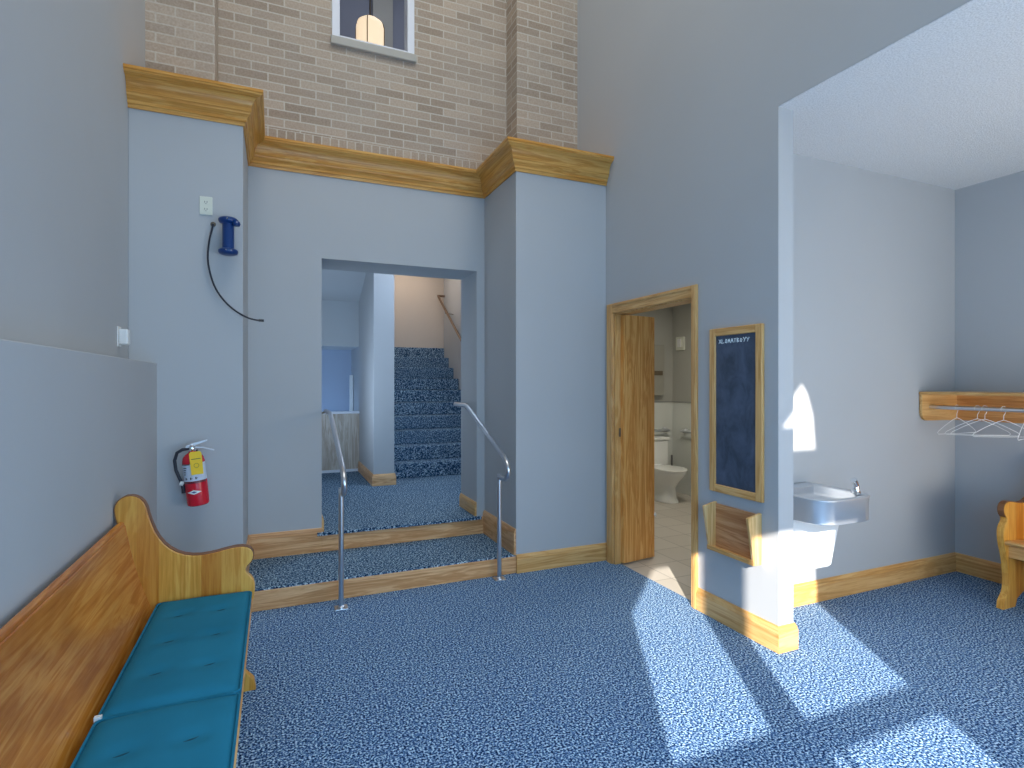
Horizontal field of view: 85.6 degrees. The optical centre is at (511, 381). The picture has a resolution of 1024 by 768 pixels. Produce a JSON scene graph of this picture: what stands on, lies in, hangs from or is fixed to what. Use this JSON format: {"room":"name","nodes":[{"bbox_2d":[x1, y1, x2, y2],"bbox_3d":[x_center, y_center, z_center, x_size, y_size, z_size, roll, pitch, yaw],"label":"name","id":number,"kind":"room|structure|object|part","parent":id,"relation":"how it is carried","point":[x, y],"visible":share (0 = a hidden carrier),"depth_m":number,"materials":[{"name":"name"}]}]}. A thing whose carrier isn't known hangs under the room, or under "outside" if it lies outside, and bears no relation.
{"room":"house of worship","nodes":[
{"label":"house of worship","id":0,"kind":"room"},
{"bbox_2d":[0,0,144,358],"bbox_3d":[-1.612,-2.050,1.540,0.120,7.100,5.900,0,0,-23],"label":"wall","id":1,"kind":"structure","parent":0,"point":[64,105],"depth_m":2.33,"materials":[{"name":"grey paint"}]},
{"bbox_2d":[117,326,129,346],"bbox_3d":[-2.207,-0.258,3.145,0.050,0.115,0.072,0,0,-23],"label":"adapter","id":2,"kind":"object","parent":1,"relation":"attached to","point":[123,335],"visible":1,"depth_m":3.12,"materials":[{"name":"white plastic"}]},
{"bbox_3d":[-2.228,-0.258,3.136,0.006,0.115,0.072,0,0,-23],"label":"plate","id":3,"kind":"part","parent":2,"relation":"part of","materials":[{"name":"white plastic"}]},
{"bbox_2d":[0,339,156,627],"bbox_3d":[-1.287,0.693,1.124,0.149,1.615,4.880,0,0,-23],"label":"wall","id":4,"kind":"structure","parent":0,"point":[78,429],"depth_m":1.90,"materials":[{"name":"grey paint"}]},
{"bbox_2d":[145,0,217,80],"bbox_3d":[-2.359,-3.720,3.972,0.422,3.760,0.240,0,0,-23],"label":"brick wall","id":5,"kind":"structure","parent":0,"point":[181,36],"depth_m":3.87,"materials":[{"name":"beige brick"}]},
{"bbox_2d":[128,108,247,552],"bbox_3d":[-2.209,-0.165,3.878,0.625,3.330,0.910,0,0,-23],"label":"wall","id":6,"kind":"structure","parent":0,"point":[178,321],"depth_m":3.47,"materials":[{"name":"grey paint"}]},
{"bbox_2d":[173,439,213,506],"bbox_3d":[-1.952,0.558,3.399,0.179,0.405,0.153,0,0,15],"label":"fire extinguisher","id":7,"kind":"object","parent":6,"relation":"attached to","point":[195,484],"visible":1,"depth_m":3.35,"materials":[{"name":"red metal"}]},
{"bbox_3d":[-1.943,0.382,3.405,0.122,0.040,0.022,-7,3,-23],"label":"carry handle","id":8,"kind":"part","parent":7,"relation":"part of","materials":[{"name":"silver metal"}]},
{"bbox_3d":[-1.905,0.411,3.421,0.112,0.029,0.022,0,0,-23],"label":"lever","id":9,"kind":"part","parent":7,"relation":"part of","materials":[{"name":"silver metal"}]},
{"bbox_2d":[200,196,211,214],"bbox_3d":[-1.935,-1.115,3.496,0.072,0.115,0.009,0,0,-23],"label":"power outlet","id":10,"kind":"object","parent":6,"relation":"attached to","point":[205,202],"visible":1,"depth_m":3.49,"materials":[{"name":"white plastic"}]},
{"bbox_2d":[218,216,240,255],"bbox_3d":[-1.788,-0.915,3.483,0.115,0.235,0.149,0,0,-44],"label":"canister","id":11,"kind":"object","parent":6,"relation":"attached to","point":[228,223],"visible":1,"depth_m":3.45,"materials":[{"name":"blue plastic"}]},
{"bbox_2d":[207,222,263,321],"bbox_3d":[-1.768,-0.705,3.545,0.329,0.628,0.039,0,0,-20],"label":"cable","id":12,"kind":"object","parent":6,"relation":"attached to","point":[213,224],"visible":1,"depth_m":3.49,"materials":[{"name":"black rubber"}]},
{"bbox_2d":[246,535,249,571],"bbox_3d":[-1.874,1.265,3.913,0.018,0.190,0.710,0,0,-23],"label":"baseboard","id":13,"kind":"structure","parent":6,"relation":"attached to","point":[248,538],"depth_m":4.06,"materials":[{"name":"brown wood"}]},
{"bbox_2d":[252,556,515,611],"bbox_3d":[-0.858,1.436,3.969,1.928,0.128,0.015,0,0,-23],"label":"stair riser","id":14,"kind":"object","parent":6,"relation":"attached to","point":[375,584],"depth_m":3.92,"materials":[{"name":"brown wood"}]},
{"bbox_2d":[322,349,350,411],"bbox_3d":[-2.905,1.100,8.111,1.050,3.200,0.100,0,0,-23],"label":"wall","id":15,"kind":"structure","parent":0,"point":[336,364],"depth_m":8.18,"materials":[{"name":"blue paint"}]},
{"bbox_2d":[322,411,358,472],"bbox_3d":[-2.563,0.800,7.312,1.050,0.810,0.090,0,0,-23],"label":"wall panel","id":16,"kind":"object","parent":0,"point":[346,422],"visible":0.38,"depth_m":7.41,"materials":[{"name":"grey wood"}]},
{"bbox_2d":[322,300,358,349],"bbox_3d":[-2.744,-0.798,7.734,1.050,0.643,0.920,0,0,-23],"label":"wall","id":17,"kind":"structure","parent":0,"point":[340,319],"depth_m":7.43,"materials":[{"name":"grey paint"}]},
{"bbox_2d":[322,269,365,301],"bbox_3d":[-2.059,-1.603,6.138,1.050,1.033,2.615,0,0,-23],"label":"ceiling","id":18,"kind":"structure","parent":0,"point":[337,285],"depth_m":7.09,"materials":[{"name":"grey paint"}]},
{"bbox_2d":[218,0,505,168],"bbox_3d":[-1.069,-3.715,4.721,3.385,3.770,0.120,0,0,-23],"label":"brick wall","id":19,"kind":"structure","parent":0,"point":[448,107],"depth_m":4.63,"materials":[{"name":"beige brick"}]},
{"bbox_2d":[331,0,415,63],"bbox_3d":[-1.167,-3.467,4.660,0.697,1.465,0.155,0,0,-23],"label":"window","id":20,"kind":"structure","parent":19,"relation":"in","point":[406,55],"depth_m":4.62,"materials":[{"name":"white painted wood"},{"name":"glass"}]},
{"bbox_3d":[-1.167,-2.768,4.660,0.697,0.065,0.155,0,0,-23],"label":"sill","id":21,"kind":"part","parent":20,"relation":"part of","materials":[{"name":"grey stone"}]},
{"bbox_2d":[248,166,484,534],"bbox_3d":[-1.230,-0.165,4.823,1.980,3.330,0.455,0,0,-23],"label":"wall","id":22,"kind":"structure","parent":0,"point":[300,225],"depth_m":4.42,"materials":[{"name":"grey paint"}]},
{"bbox_2d":[249,528,321,559],"bbox_3d":[-1.773,1.265,4.333,0.535,0.190,0.018,0,0,-23],"label":"baseboard","id":23,"kind":"structure","parent":22,"relation":"attached to","point":[303,541],"depth_m":4.33,"materials":[{"name":"brown wood"}]},
{"bbox_2d":[322,516,323,531],"bbox_3d":[-1.612,1.143,4.659,0.018,0.125,0.455,0,0,-23],"label":"baseboard","id":24,"kind":"structure","parent":22,"relation":"attached to","point":[322,516],"depth_m":4.45,"materials":[{"name":"brown wood"}]},
{"bbox_2d":[123,63,613,198],"bbox_3d":[-0.879,-1.758,4.279,3.385,0.205,0.842,0,0,-23],"label":"trim","id":25,"kind":"structure","parent":22,"relation":"attached to","point":[147,89],"depth_m":4.34,"materials":[{"name":"brown wood"}]},
{"bbox_3d":[-1.950,-1.758,3.428,0.747,0.205,0.122,0,0,-23],"label":"crown moulding","id":26,"kind":"part","parent":25,"relation":"part of","materials":[{"name":"brown wood"}]},
{"bbox_3d":[-1.802,-1.758,3.878,0.122,0.205,0.832,0,0,-23],"label":"crown moulding","id":27,"kind":"part","parent":25,"relation":"part of","materials":[{"name":"brown wood"}]},
{"bbox_3d":[-1.111,-1.758,4.560,1.930,0.205,0.122,0,0,-23],"label":"crown moulding","id":28,"kind":"part","parent":25,"relation":"part of","materials":[{"name":"brown wood"}]},
{"bbox_3d":[-0.140,-1.758,4.590,0.122,0.205,0.832,0,0,-23],"label":"crown moulding","id":29,"kind":"part","parent":25,"relation":"part of","materials":[{"name":"brown wood"}]},
{"bbox_3d":[0.381,-1.758,4.427,0.952,0.205,0.122,0,0,-23],"label":"crown moulding","id":30,"kind":"part","parent":25,"relation":"part of","materials":[{"name":"brown wood"}]},
{"bbox_2d":[322,520,476,551],"bbox_3d":[-0.919,1.294,4.696,1.320,0.132,0.016,0,0,-23],"label":"trim","id":31,"kind":"structure","parent":22,"relation":"attached to","point":[452,529],"depth_m":4.67,"materials":[{"name":"brown wood"}]},
{"bbox_2d":[459,493,476,515],"bbox_3d":[-0.415,1.143,5.172,0.018,0.125,0.455,0,0,-23],"label":"baseboard","id":32,"kind":"structure","parent":22,"relation":"attached to","point":[465,502],"depth_m":5.13,"materials":[{"name":"brown wood"}]},
{"bbox_2d":[477,516,482,533],"bbox_3d":[-0.279,1.285,4.973,0.075,0.150,0.018,0,0,-23],"label":"baseboard","id":33,"kind":"structure","parent":22,"relation":"attached to","point":[480,521],"depth_m":4.96,"materials":[{"name":"brown wood"}]},
{"bbox_2d":[340,0,403,49],"bbox_3d":[-1.792,-4.050,7.990,5.000,3.700,0.100,0,0,-23],"label":"wall","id":34,"kind":"structure","parent":0,"point":[351,11],"depth_m":7.79,"materials":[{"name":"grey paint"}]},
{"bbox_2d":[351,273,393,473],"bbox_3d":[-2.070,-0.310,7.800,0.240,3.620,2.930,0,0,-23],"label":"wall","id":35,"kind":"structure","parent":0,"point":[372,362],"depth_m":6.49,"materials":[{"name":"grey paint"}]},
{"bbox_2d":[349,375,352,410],"bbox_3d":[-2.346,1.250,8.068,0.045,2.700,0.080,0,0,-23],"label":"trim","id":36,"kind":"structure","parent":35,"relation":"attached to","point":[350,376],"depth_m":8.03,"materials":[{"name":"white paint"}]},
{"bbox_2d":[358,461,395,485],"bbox_3d":[-1.728,1.137,7.002,0.276,0.135,1.228,0,0,-23],"label":"baseboard","id":37,"kind":"structure","parent":35,"relation":"attached to","point":[389,478],"depth_m":6.46,"materials":[{"name":"brown wood"}]},
{"bbox_3d":[-1.490,1.137,6.445,0.276,0.135,0.018,0,0,-23],"label":"baseboard","id":38,"kind":"part","parent":37,"relation":"part of","materials":[{"name":"brown wood"}]},
{"bbox_2d":[249,533,514,590],"bbox_3d":[-0.998,1.430,4.295,1.930,0.140,0.698,0,0,-23],"label":"step","id":39,"kind":"structure","parent":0,"point":[317,567],"depth_m":4.24,"materials":[{"name":"carpet"}]},
{"bbox_2d":[372,0,392,47],"bbox_3d":[-1.863,-4.050,7.927,0.280,3.700,0.160,0,0,-23],"label":"wall","id":40,"kind":"structure","parent":0,"point":[382,10],"depth_m":7.87,"materials":[{"name":"grey paint"}]},
{"bbox_2d":[317,471,481,535],"bbox_3d":[-1.174,1.352,6.218,2.740,0.296,3.045,0,0,-23],"label":"floor","id":41,"kind":"structure","parent":0,"point":[428,500],"depth_m":5.48,"materials":[{"name":"carpet"}]},
{"bbox_2d":[394,347,460,478],"bbox_3d":[-1.370,0.305,8.312,1.450,1.800,2.560,0,0,-23],"label":"staircase","id":42,"kind":"structure","parent":41,"relation":"on","point":[427,423],"depth_m":8.04,"materials":[{"name":"carpet"}]},
{"bbox_2d":[394,275,443,347],"bbox_3d":[-1.946,-0.310,9.502,1.810,3.620,0.100,0,0,-23],"label":"wall","id":43,"kind":"structure","parent":0,"point":[418,310],"depth_m":9.59,"materials":[{"name":"paint"}]},
{"bbox_2d":[444,279,460,389],"bbox_3d":[-0.319,-0.310,7.751,0.200,3.620,4.500,0,0,-23],"label":"wall","id":44,"kind":"structure","parent":0,"point":[452,287],"depth_m":9.23,"materials":[{"name":"grey paint"}]},
{"bbox_2d":[437,295,460,341],"bbox_3d":[-0.789,-0.756,8.594,0.160,1.518,2.281,0,0,-23],"label":"stair rail","id":45,"kind":"object","parent":44,"relation":"attached to","point":[438,296],"visible":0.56,"depth_m":9.01,"materials":[{"name":"brown metal"}]},
{"bbox_2d":[506,0,576,148],"bbox_3d":[0.277,-3.720,5.102,0.611,3.760,0.240,0,0,-23],"label":"brick wall","id":46,"kind":"structure","parent":0,"point":[541,35],"depth_m":4.99,"materials":[{"name":"beige brick"}]},
{"bbox_2d":[485,171,605,556],"bbox_3d":[0.234,-0.165,4.925,0.830,3.330,0.910,0,0,-23],"label":"pillar","id":47,"kind":"structure","parent":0,"point":[545,236],"depth_m":4.52,"materials":[{"name":"grey paint"}]},
{"bbox_2d":[483,510,515,554],"bbox_3d":[-0.117,1.258,4.666,0.018,0.205,0.710,0,0,-23],"label":"baseboard","id":48,"kind":"structure","parent":47,"relation":"attached to","point":[508,533],"depth_m":4.57,"materials":[{"name":"brown wood"}]},
{"bbox_2d":[516,543,606,573],"bbox_3d":[0.416,1.427,4.499,0.830,0.145,0.018,0,0,-23],"label":"baseboard","id":49,"kind":"structure","parent":47,"relation":"attached to","point":[555,558],"depth_m":4.48,"materials":[{"name":"brown wood"}]},
{"bbox_2d":[236,492,1023,767],"bbox_3d":[0.890,1.550,3.297,6.065,0.100,7.240,0,0,-23],"label":"floor","id":50,"kind":"structure","parent":0,"point":[601,664],"depth_m":2.80,"materials":[{"name":"blue carpet"}]},
{"bbox_2d":[0,494,255,767],"bbox_3d":[-0.880,1.006,1.103,0.577,0.989,3.300,0,0,-23],"label":"pew","id":51,"kind":"object","parent":50,"relation":"on","point":[62,655],"visible":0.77,"depth_m":1.84,"materials":[{"name":"brown wood"}]},
{"bbox_3d":[-1.119,0.638,1.000,0.027,0.024,3.216,0,0,-23],"label":"rail","id":52,"kind":"part","parent":51,"relation":"part of","materials":[{"name":"brown wood"}]},
{"bbox_3d":[-1.053,0.879,1.028,0.161,0.482,3.216,0,0,-23],"label":"backrest","id":53,"kind":"part","parent":51,"relation":"part of","materials":[{"name":"brown wood"}]},
{"bbox_2d":[70,692,240,767],"bbox_3d":[-0.870,1.021,1.273,0.395,0.054,1.000,0,0,-23],"label":"seat cushion","id":54,"kind":"object","parent":51,"relation":"on","point":[199,733],"visible":1,"depth_m":1.55,"materials":[{"name":"teal fabric"}]},
{"bbox_2d":[94,714,102,722],"bbox_3d":[-1.241,1.024,1.658,0.019,0.045,0.013,0,0,-23],"label":"label","id":55,"kind":"object","parent":54,"relation":"attached to","point":[97,717],"visible":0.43,"depth_m":1.65,"materials":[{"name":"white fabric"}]},
{"bbox_2d":[98,591,251,717],"bbox_3d":[-1.254,1.021,2.169,0.395,0.054,0.950,0,0,-23],"label":"seat cushion","id":56,"kind":"object","parent":51,"relation":"on","point":[190,649],"visible":0.93,"depth_m":2.01,"materials":[{"name":"teal fabric"}]},
{"bbox_3d":[-1.520,1.007,2.601,0.573,0.986,0.042,0,0,-23],"label":"panel","id":57,"kind":"part","parent":51,"relation":"part of","materials":[{"name":"brown wood"}]},
{"bbox_3d":[-0.816,1.070,1.130,0.411,0.050,3.216,0,0,-23],"label":"seat","id":58,"kind":"part","parent":51,"relation":"part of","materials":[{"name":"brown wood"}]},
{"bbox_2d":[322,409,347,611],"bbox_3d":[-1.338,0.866,4.128,0.085,1.268,1.398,0,0,-24],"label":"handrail","id":59,"kind":"object","parent":50,"relation":"on","point":[342,490],"visible":0.92,"depth_m":3.65,"materials":[{"name":"silver metal"}]},
{"bbox_3d":[-1.332,0.487,4.130,0.037,0.509,1.398,0,0,-23],"label":"rail","id":60,"kind":"part","parent":59,"relation":"part of","materials":[{"name":"silver metal"}]},
{"bbox_3d":[-1.133,1.496,3.665,0.084,0.008,0.084,0,0,-23],"label":"plate","id":61,"kind":"part","parent":59,"relation":"part of","materials":[{"name":"silver metal"}]},
{"bbox_3d":[-1.133,1.096,3.665,0.033,0.792,0.033,0,0,-23],"label":"post","id":62,"kind":"part","parent":59,"relation":"part of","materials":[{"name":"silver metal"}]},
{"bbox_2d":[453,402,510,581],"bbox_3d":[-0.255,0.846,4.640,0.117,1.308,1.308,0,0,-22],"label":"handrail","id":63,"kind":"object","parent":50,"relation":"on","point":[500,477],"visible":1,"depth_m":4.20,"materials":[{"name":"silver metal"}]},
{"bbox_3d":[-0.279,0.467,4.631,0.037,0.549,1.308,0,0,-23],"label":"rail","id":64,"kind":"part","parent":63,"relation":"part of","materials":[{"name":"silver metal"}]},
{"bbox_3d":[-0.097,1.096,4.207,0.033,0.792,0.033,0,0,-23],"label":"post","id":65,"kind":"part","parent":63,"relation":"part of","materials":[{"name":"silver metal"}]},
{"bbox_3d":[-0.097,1.496,4.207,0.084,0.008,0.084,0,0,-23],"label":"plate","id":66,"kind":"part","parent":63,"relation":"part of","materials":[{"name":"silver metal"}]},
{"bbox_2d":[654,436,686,503],"bbox_3d":[1.923,1.113,7.037,0.470,0.775,0.740,0,0,-23],"label":"toilet","id":67,"kind":"object","parent":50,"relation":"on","point":[667,477],"visible":0.6,"depth_m":6.89,"materials":[{"name":"white ceramic"}]},
{"bbox_3d":[1.819,0.930,7.280,0.450,0.340,0.190,0,0,-23],"label":"tank","id":68,"kind":"part","parent":67,"relation":"part of","materials":[{"name":"white ceramic"}]},
{"bbox_3d":[1.820,0.743,7.278,0.470,0.035,0.215,0,0,-23],"label":"tank lid","id":69,"kind":"part","parent":67,"relation":"part of","materials":[{"name":"white ceramic"}]},
{"bbox_3d":[1.941,1.300,6.995,0.376,0.400,0.630,0,0,-23],"label":"bowl","id":70,"kind":"part","parent":67,"relation":"part of","materials":[{"name":"white ceramic"}]},
{"bbox_3d":[1.967,1.085,6.936,0.384,0.025,0.520,0,0,-23],"label":"seat","id":71,"kind":"part","parent":67,"relation":"part of","materials":[{"name":"white ceramic"}]},
{"bbox_2d":[996,497,1023,609],"bbox_3d":[4.042,1.006,2.472,0.577,0.989,2.860,0,0,-23],"label":"pew","id":72,"kind":"object","parent":50,"relation":"on","point":[1010,528],"visible":1,"depth_m":3.67,"materials":[{"name":"brown wood"}]},
{"bbox_3d":[3.978,1.070,2.445,0.411,0.050,2.776,0,0,-23],"label":"seat","id":73,"kind":"part","parent":72,"relation":"part of","materials":[{"name":"brown wood"}]},
{"bbox_3d":[3.841,1.117,2.386,0.020,0.085,2.776,0,0,-23],"label":"rail","id":74,"kind":"part","parent":72,"relation":"part of","materials":[{"name":"brown wood"}]},
{"bbox_2d":[632,307,672,400],"bbox_3d":[1.158,0.200,7.242,2.465,2.600,0.100,0,0,-23],"label":"wall","id":75,"kind":"structure","parent":0,"point":[663,318],"depth_m":7.59,"materials":[{"name":"paint"}]},
{"bbox_2d":[654,345,663,394],"bbox_3d":[1.906,-0.160,7.457,0.300,0.680,0.093,0,0,-23],"label":"dispenser","id":76,"kind":"object","parent":75,"relation":"attached to","point":[658,349],"visible":0.51,"depth_m":7.44,"materials":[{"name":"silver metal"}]},
{"bbox_2d":[654,401,690,495],"bbox_3d":[1.801,0.880,5.627,2.355,1.240,3.375,0,0,-23],"label":"wall tile","id":77,"kind":"structure","parent":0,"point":[675,416],"depth_m":7.51,"materials":[{"name":"white tile"}]},
{"bbox_2d":[654,427,669,431],"bbox_3d":[1.746,0.655,7.374,0.850,0.068,0.096,0,0,-23],"label":"grab bar","id":78,"kind":"object","parent":77,"relation":"attached to","point":[664,429],"visible":0.45,"depth_m":7.45,"materials":[{"name":"silver metal"}]},
{"bbox_2d":[680,428,690,432],"bbox_3d":[2.468,0.650,6.922,0.086,0.068,1.010,0,0,-23],"label":"grab bar","id":79,"kind":"object","parent":77,"relation":"attached to","point":[685,430],"visible":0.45,"depth_m":7.28,"materials":[{"name":"silver metal"}]},
{"bbox_2d":[673,303,690,401],"bbox_3d":[2.930,0.200,6.111,0.100,2.600,3.375,0,0,-23],"label":"wall","id":80,"kind":"structure","parent":0,"point":[681,313],"depth_m":7.46,"materials":[{"name":"paint"}]},
{"bbox_2d":[676,336,684,349],"bbox_3d":[2.269,-0.520,7.468,0.045,0.180,0.160,0,0,-23],"label":"alarm box","id":81,"kind":"object","parent":80,"relation":"attached to","point":[680,341],"visible":1,"depth_m":7.43,"materials":[{"name":"white plastic"}]},
{"bbox_2d":[577,0,970,625],"bbox_3d":[1.607,-2.050,2.919,0.115,7.100,5.900,0,0,-23],"label":"wall","id":82,"kind":"structure","parent":0,"point":[685,97],"depth_m":3.46,"materials":[{"name":"grey paint"}]},
{"bbox_2d":[607,284,697,608],"bbox_3d":[1.203,0.427,4.224,0.447,2.145,1.073,0,0,-23],"label":"door","id":83,"kind":"structure","parent":82,"relation":"in","point":[630,338],"depth_m":4.56,"materials":[{"name":"brown wood"}]},
{"bbox_3d":[0.814,0.427,4.595,0.024,2.145,0.085,0,0,-23],"label":"casing","id":84,"kind":"part","parent":83,"relation":"part of","materials":[{"name":"brown wood"}]},
{"bbox_3d":[1.210,0.427,3.670,0.024,2.145,0.050,0,0,-23],"label":"casing","id":85,"kind":"part","parent":83,"relation":"part of","materials":[{"name":"brown wood"}]},
{"bbox_2d":[702,501,761,565],"bbox_3d":[1.315,0.902,3.324,0.105,0.295,0.368,0,0,-23],"label":"rack","id":86,"kind":"object","parent":82,"relation":"attached to","point":[732,532],"visible":1,"depth_m":3.34,"materials":[{"name":"brown wood"}]},
{"bbox_3d":[1.246,0.902,3.484,0.105,0.295,0.018,0,0,-23],"label":"panel","id":87,"kind":"part","parent":86,"relation":"part of","materials":[{"name":"brown wood"}]},
{"bbox_2d":[715,546,750,559],"bbox_3d":[1.337,1.043,3.333,0.057,0.014,0.332,0,0,-23],"label":"shelf","id":88,"kind":"object","parent":86,"relation":"attached to","point":[727,551],"depth_m":3.33,"materials":[{"name":"brown wood"}]},
{"bbox_3d":[1.357,0.900,3.342,0.012,0.270,0.332,0,0,-23],"label":"panel","id":89,"kind":"part","parent":86,"relation":"part of","materials":[{"name":"brown wood"}]},
{"bbox_3d":[1.383,0.902,3.163,0.105,0.295,0.018,0,0,-23],"label":"panel","id":90,"kind":"part","parent":86,"relation":"part of","materials":[{"name":"brown wood"}]},
{"bbox_2d":[709,323,763,502],"bbox_3d":[1.350,0.177,3.342,0.024,1.025,0.415,0,0,-23],"label":"notice board","id":91,"kind":"object","parent":82,"relation":"attached to","point":[736,354],"visible":1,"depth_m":3.33,"materials":[{"name":"brown wood"}]},
{"bbox_3d":[1.351,0.666,3.342,0.024,0.048,0.319,0,0,-23],"label":"frame rail","id":92,"kind":"part","parent":91,"relation":"part of","materials":[{"name":"brown wood"}]},
{"bbox_3d":[1.351,-0.311,3.342,0.024,0.048,0.319,0,0,-23],"label":"frame rail","id":93,"kind":"part","parent":91,"relation":"part of","materials":[{"name":"brown wood"}]},
{"bbox_3d":[1.356,0.177,3.345,0.012,0.933,0.323,0,0,-23],"label":"slate panel","id":94,"kind":"part","parent":91,"relation":"part of","materials":[{"name":"stone"}]},
{"bbox_2d":[696,552,1001,653],"bbox_3d":[3.073,1.427,2.390,2.428,0.145,3.772,0,0,-23],"label":"baseboard","id":95,"kind":"structure","parent":82,"relation":"attached to","point":[780,639],"depth_m":3.82,"materials":[{"name":"brown wood"}]},
{"bbox_3d":[1.536,1.427,3.086,0.151,0.145,0.018,0,0,-23],"label":"baseboard","id":96,"kind":"part","parent":95,"relation":"part of","materials":[{"name":"brown wood"}]},
{"bbox_3d":[2.478,1.427,3.946,2.295,0.145,0.018,0,0,-23],"label":"baseboard","id":97,"kind":"part","parent":95,"relation":"part of","materials":[{"name":"brown wood"}]},
{"bbox_3d":[4.222,1.427,2.767,0.018,0.145,3.560,0,0,-23],"label":"baseboard","id":98,"kind":"part","parent":95,"relation":"part of","materials":[{"name":"brown wood"}]},
{"bbox_2d":[793,153,954,583],"bbox_3d":[2.507,-0.015,4.031,2.415,3.030,0.115,0,0,-23],"label":"wall","id":99,"kind":"structure","parent":0,"point":[874,252],"depth_m":4.02,"materials":[{"name":"grey paint"}]},
{"bbox_2d":[793,477,869,572],"bbox_3d":[1.883,0.884,3.438,0.478,0.600,0.484,0,0,-23],"label":"fountain","id":100,"kind":"object","parent":99,"relation":"attached to","point":[819,510],"visible":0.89,"depth_m":3.39,"materials":[{"name":"silver metal"}]},
{"bbox_2d":[793,482,869,525],"bbox_3d":[1.883,0.753,3.438,0.478,0.154,0.484,0,0,-23],"label":"basin","id":101,"kind":"object","parent":100,"relation":"in","point":[813,503],"depth_m":3.24,"materials":[{"name":"silver metal"}]},
{"bbox_2d":[779,0,1023,189],"bbox_3d":[3.156,-1.590,2.373,2.529,0.120,3.675,0,0,-23],"label":"ceiling","id":102,"kind":"structure","parent":0,"point":[942,104],"depth_m":3.06,"materials":[{"name":"white paint"}]},
{"bbox_2d":[955,171,1023,562],"bbox_3d":[4.286,-0.015,2.794,0.120,3.030,3.560,0,0,-23],"label":"wall","id":103,"kind":"structure","parent":0,"point":[989,215],"depth_m":4.22,"materials":[{"name":"grey paint"}]},
{"bbox_2d":[919,391,1023,423],"bbox_3d":[3.830,0.186,3.116,0.465,0.227,2.600,0,0,-23],"label":"coat rack","id":104,"kind":"object","parent":103,"relation":"attached to","point":[933,405],"visible":1,"depth_m":4.19,"materials":[{"name":"brown wood"}]},
{"bbox_2d":[937,405,975,433],"bbox_3d":[3.279,0.274,4.077,0.418,0.215,0.004,0,0,-19],"label":"wire hanger","id":105,"kind":"object","parent":104,"relation":"hanging from","point":[955,405],"visible":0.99,"depth_m":4.08,"materials":[{"name":"white metal"}]},
{"bbox_3d":[3.713,0.190,3.065,0.031,0.031,2.560,0,0,-23],"label":"rod","id":106,"kind":"part","parent":104,"relation":"part of","materials":[{"name":"silver metal"}]},
{"bbox_2d":[945,405,1010,435],"bbox_3d":[3.330,0.274,3.957,0.418,0.215,0.004,0,0,11],"label":"wire hanger","id":107,"kind":"object","parent":104,"relation":"hanging from","point":[976,405],"visible":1,"depth_m":3.96,"materials":[{"name":"white metal"}]},
{"bbox_2d":[950,406,1019,435],"bbox_3d":[3.348,0.274,3.916,0.418,0.215,0.004,0,0,15],"label":"wire hanger","id":108,"kind":"object","parent":104,"relation":"hanging from","point":[982,406],"visible":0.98,"depth_m":3.92,"materials":[{"name":"white metal"}]},
{"bbox_2d":[972,406,1023,436],"bbox_3d":[3.392,0.274,3.814,0.418,0.215,0.004,0,0,4],"label":"wire hanger","id":109,"kind":"object","parent":104,"relation":"hanging from","point":[1002,406],"visible":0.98,"depth_m":3.81,"materials":[{"name":"white metal"}]},
{"bbox_3d":[-1.166,-5.950,6.529,5.200,0.100,3.280,0,0,-23],"label":"ceiling","id":110,"kind":"structure","parent":0,"visible":0},
{"bbox_2d":[355,0,384,45],"bbox_3d":[-1.509,-4.625,5.881,0.290,2.550,0.292,0,0,-23],"label":"pendant lamp","id":111,"kind":"object","parent":110,"relation":"hanging from","point":[369,28],"visible":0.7,"depth_m":5.76,"materials":[{"name":"beige glass"}]},
{"bbox_3d":[-1.509,-4.875,5.881,0.017,2.050,0.017,0,0,-1],"label":"stem","id":112,"kind":"part","parent":111,"relation":"part of","materials":[{"name":"brown metal"}]},
{"bbox_3d":[-1.509,-3.603,5.881,0.290,0.506,0.290,0,0,-23],"label":"lamp shade","id":113,"kind":"part","parent":111,"relation":"part of","materials":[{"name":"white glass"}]}
]}

